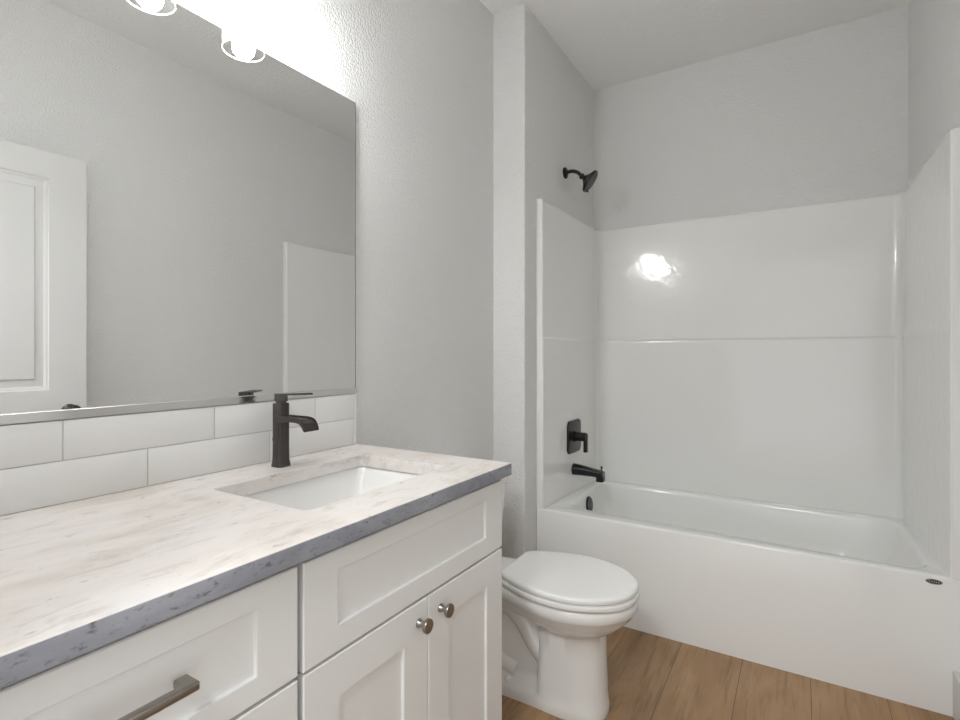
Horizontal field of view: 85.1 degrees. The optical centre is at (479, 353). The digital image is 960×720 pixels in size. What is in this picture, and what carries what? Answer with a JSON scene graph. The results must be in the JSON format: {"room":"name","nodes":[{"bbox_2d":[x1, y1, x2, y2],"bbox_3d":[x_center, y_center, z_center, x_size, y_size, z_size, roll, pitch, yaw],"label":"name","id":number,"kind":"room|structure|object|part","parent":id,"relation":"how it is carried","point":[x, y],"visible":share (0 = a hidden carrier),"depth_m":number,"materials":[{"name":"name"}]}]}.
{"room":"bathroom","nodes":[
{"label":"bathroom","id":0,"kind":"room"},
{"bbox_2d":[0,0,492,460],"bbox_3d":[-0.560,-0.209,1.618,0.120,2.837,2.291,0,0,32],"label":"wall","id":1,"kind":"structure","parent":0,"point":[418,74],"depth_m":2.01,"materials":[{"name":"white paint"}]},
{"bbox_2d":[0,394,355,515],"bbox_3d":[-0.726,0.217,1.222,0.010,0.166,1.198,0,0,32],"label":"tile backsplash","id":2,"kind":"structure","parent":1,"relation":"attached to","point":[49,463],"depth_m":1.17,"materials":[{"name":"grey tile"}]},
{"bbox_3d":[-0.414,0.217,1.731,0.010,0.166,0.005,0,0,32],"label":"edge trim","id":3,"kind":"part","parent":2,"relation":"part of","materials":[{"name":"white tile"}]},
{"bbox_2d":[0,0,356,424],"bbox_3d":[-0.720,-0.349,1.230,0.010,0.960,1.178,0,0,32],"label":"wall mirror","id":4,"kind":"object","parent":1,"relation":"attached to","point":[178,197],"visible":1,"depth_m":1.21,"materials":[{"name":"silver mirror"}]},
{"bbox_2d":[493,4,593,558],"bbox_3d":[0.361,-0.209,2.956,0.287,2.837,1.054,0,0,32],"label":"wall","id":5,"kind":"structure","parent":0,"point":[543,107],"depth_m":2.49,"materials":[{"name":"white paint"}]},
{"bbox_2d":[563,167,597,192],"bbox_3d":[0.545,-0.934,2.810,0.180,0.156,0.123,0,0,32],"label":"sprayer","id":6,"kind":"object","parent":5,"relation":"attached to","point":[588,180],"visible":1,"depth_m":2.78,"materials":[{"name":"black metal"}]},
{"bbox_3d":[0.507,-0.968,2.820,0.099,0.052,0.020,0,0,32],"label":"shower arm","id":7,"kind":"part","parent":6,"relation":"part of","materials":[{"name":"black metal"}]},
{"bbox_2d":[480,0,909,90],"bbox_3d":[0.529,-1.678,1.577,2.250,0.100,3.360,0,0,32],"label":"ceiling","id":8,"kind":"structure","parent":0,"point":[609,43],"depth_m":2.59,"materials":[{"name":"white paint"}]},
{"bbox_2d":[502,626,953,719],"bbox_3d":[0.126,1.259,0.920,2.250,0.100,4.900,0,0,32],"label":"floor","id":9,"kind":"structure","parent":0,"point":[651,677],"depth_m":1.86,"materials":[{"name":"brown wood"}]},
{"bbox_2d":[0,565,296,719],"bbox_3d":[-0.654,0.771,0.779,0.594,0.876,0.512,0,0,32],"label":"base cabinet","id":10,"kind":"object","parent":9,"relation":"on","point":[232,655],"visible":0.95,"depth_m":0.71,"materials":[{"name":"white paint"}]},
{"bbox_3d":[-0.416,0.433,0.629,0.032,0.012,0.144,0,0,32],"label":"bar pull","id":11,"kind":"part","parent":10,"relation":"part of","materials":[{"name":"silver metal"}]},
{"bbox_3d":[-0.435,0.670,0.648,0.019,0.272,0.496,0,0,32],"label":"drawer","id":12,"kind":"part","parent":10,"relation":"part of","materials":[{"name":"white paint"}]},
{"bbox_2d":[294,480,501,719],"bbox_3d":[-0.344,0.771,1.287,0.590,0.876,0.677,0,0,32],"label":"base cabinet","id":13,"kind":"object","parent":9,"relation":"on","point":[402,620],"visible":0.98,"depth_m":1.10,"materials":[{"name":"white paint"}]},
{"bbox_2d":[0,444,510,688],"bbox_3d":[-0.478,0.317,1.074,0.586,0.033,1.206,0,0,32],"label":"countertop","id":14,"kind":"structure","parent":13,"relation":"on","point":[77,578],"depth_m":0.84,"materials":[{"name":"white stone"}]},
{"bbox_2d":[271,393,318,467],"bbox_3d":[-0.480,0.204,1.393,0.150,0.192,0.099,0,0,32],"label":"faucet","id":15,"kind":"object","parent":14,"relation":"on","point":[281,417],"visible":1,"depth_m":1.38,"materials":[{"name":"black metal"}]},
{"bbox_3d":[-0.501,0.120,1.407,0.096,0.025,0.032,0,0,-25],"label":"lever handle","id":16,"kind":"part","parent":15,"relation":"part of","materials":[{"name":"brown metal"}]},
{"bbox_3d":[-0.484,0.181,1.365,0.128,0.034,0.049,0,0,32],"label":"spout","id":17,"kind":"part","parent":15,"relation":"part of","materials":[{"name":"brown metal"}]},
{"bbox_2d":[243,466,418,509],"bbox_3d":[-0.341,0.410,1.274,0.358,0.152,0.510,0,0,32],"label":"sink basin","id":18,"kind":"object","parent":14,"relation":"in","point":[309,494],"visible":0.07,"depth_m":1.44,"materials":[{"name":"white ceramic"}]},
{"bbox_3d":[-0.211,0.814,1.012,0.019,0.558,0.337,0,0,32],"label":"cabinet door","id":19,"kind":"part","parent":13,"relation":"part of","materials":[{"name":"white paint"}]},
{"bbox_3d":[-0.120,0.579,1.116,0.030,0.031,0.031,0,0,32],"label":"knob","id":20,"kind":"part","parent":13,"relation":"part of","materials":[{"name":"silver metal"}]},
{"bbox_3d":[-0.079,0.579,1.183,0.030,0.031,0.031,0,0,32],"label":"knob","id":21,"kind":"part","parent":13,"relation":"part of","materials":[{"name":"silver metal"}]},
{"bbox_3d":[-0.034,0.814,1.299,0.019,0.558,0.332,0,0,32],"label":"cabinet door","id":22,"kind":"part","parent":13,"relation":"part of","materials":[{"name":"white paint"}]},
{"bbox_2d":[500,476,639,719],"bbox_3d":[0.171,0.850,1.904,0.801,0.718,0.462,0,0,32],"label":"toilet","id":23,"kind":"object","parent":9,"relation":"on","point":[560,609],"visible":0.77,"depth_m":1.74,"materials":[{"name":"white ceramic"}]},
{"bbox_3d":[-0.081,0.670,2.059,0.203,0.286,0.442,0,0,32],"label":"tank","id":24,"kind":"part","parent":23,"relation":"part of","materials":[{"name":"white ceramic"}]},
{"bbox_3d":[0.248,1.009,1.857,0.605,0.400,0.366,0,0,32],"label":"bowl","id":25,"kind":"part","parent":23,"relation":"part of","materials":[{"name":"white ceramic"}]},
{"bbox_3d":[0.317,0.771,1.815,0.452,0.021,0.371,0,0,32],"label":"lid","id":26,"kind":"part","parent":23,"relation":"part of","materials":[{"name":"white plastic"}]},
{"bbox_3d":[0.317,0.795,1.815,0.458,0.022,0.377,0,0,32],"label":"seat","id":27,"kind":"part","parent":23,"relation":"part of","materials":[{"name":"white plastic"}]},
{"bbox_2d":[537,480,959,716],"bbox_3d":[1.152,0.980,2.482,1.554,0.459,0.829,0,0,32],"label":"bathtub","id":28,"kind":"object","parent":9,"relation":"on","point":[855,601],"visible":0.91,"depth_m":2.08,"materials":[{"name":"white"}]},
{"bbox_3d":[0.597,0.826,2.855,0.023,0.090,0.090,0,0,32],"label":"overflow plate","id":29,"kind":"part","parent":28,"relation":"part of","materials":[{"name":"black metal"}]},
{"bbox_2d":[536,128,959,579],"bbox_3d":[1.152,0.010,2.484,1.554,1.515,0.828,0,0,32],"label":"shower surround","id":30,"kind":"object","parent":28,"relation":"on","point":[806,355],"visible":0.95,"depth_m":2.65,"materials":[{"name":"white plastic"}]},
{"bbox_2d":[567,419,587,453],"bbox_3d":[0.544,0.452,2.834,0.079,0.176,0.188,0,0,32],"label":"shower valve","id":31,"kind":"object","parent":30,"relation":"attached to","point":[575,436],"visible":1,"depth_m":2.81,"materials":[{"name":"black metal"}]},
{"bbox_3d":[0.514,0.452,2.852,0.009,0.176,0.188,0,0,32],"label":"plate","id":32,"kind":"part","parent":31,"relation":"part of","materials":[{"name":"black metal"}]},
{"bbox_3d":[0.570,0.484,2.819,0.020,0.100,0.026,0,0,32],"label":"lever","id":33,"kind":"part","parent":31,"relation":"part of","materials":[{"name":"black metal"}]},
{"bbox_2d":[571,463,604,482],"bbox_3d":[0.584,0.640,2.810,0.171,0.081,0.062,0,0,32],"label":"tub spout","id":34,"kind":"object","parent":30,"relation":"attached to","point":[577,469],"visible":1,"depth_m":2.79,"materials":[{"name":"black metal"}]},
{"bbox_2d":[594,6,907,230],"bbox_3d":[1.495,-0.209,2.831,1.817,2.837,0.120,0,0,32],"label":"wall","id":35,"kind":"structure","parent":0,"point":[818,116],"depth_m":2.76,"materials":[{"name":"white paint"}]},
{"bbox_2d":[908,0,959,185],"bbox_3d":[1.246,-0.209,1.068,0.154,2.837,3.245,0,0,32],"label":"wall","id":36,"kind":"structure","parent":0,"point":[933,25],"depth_m":2.10,"materials":[{"name":"white paint"}]},
{"bbox_2d":[953,671,959,719],"bbox_3d":[1.025,1.130,0.820,0.032,0.157,2.138,0,0,32],"label":"baseboard","id":37,"kind":"structure","parent":36,"relation":"attached to","point":[956,675],"depth_m":1.70,"materials":[{"name":"white paint"}]}
]}

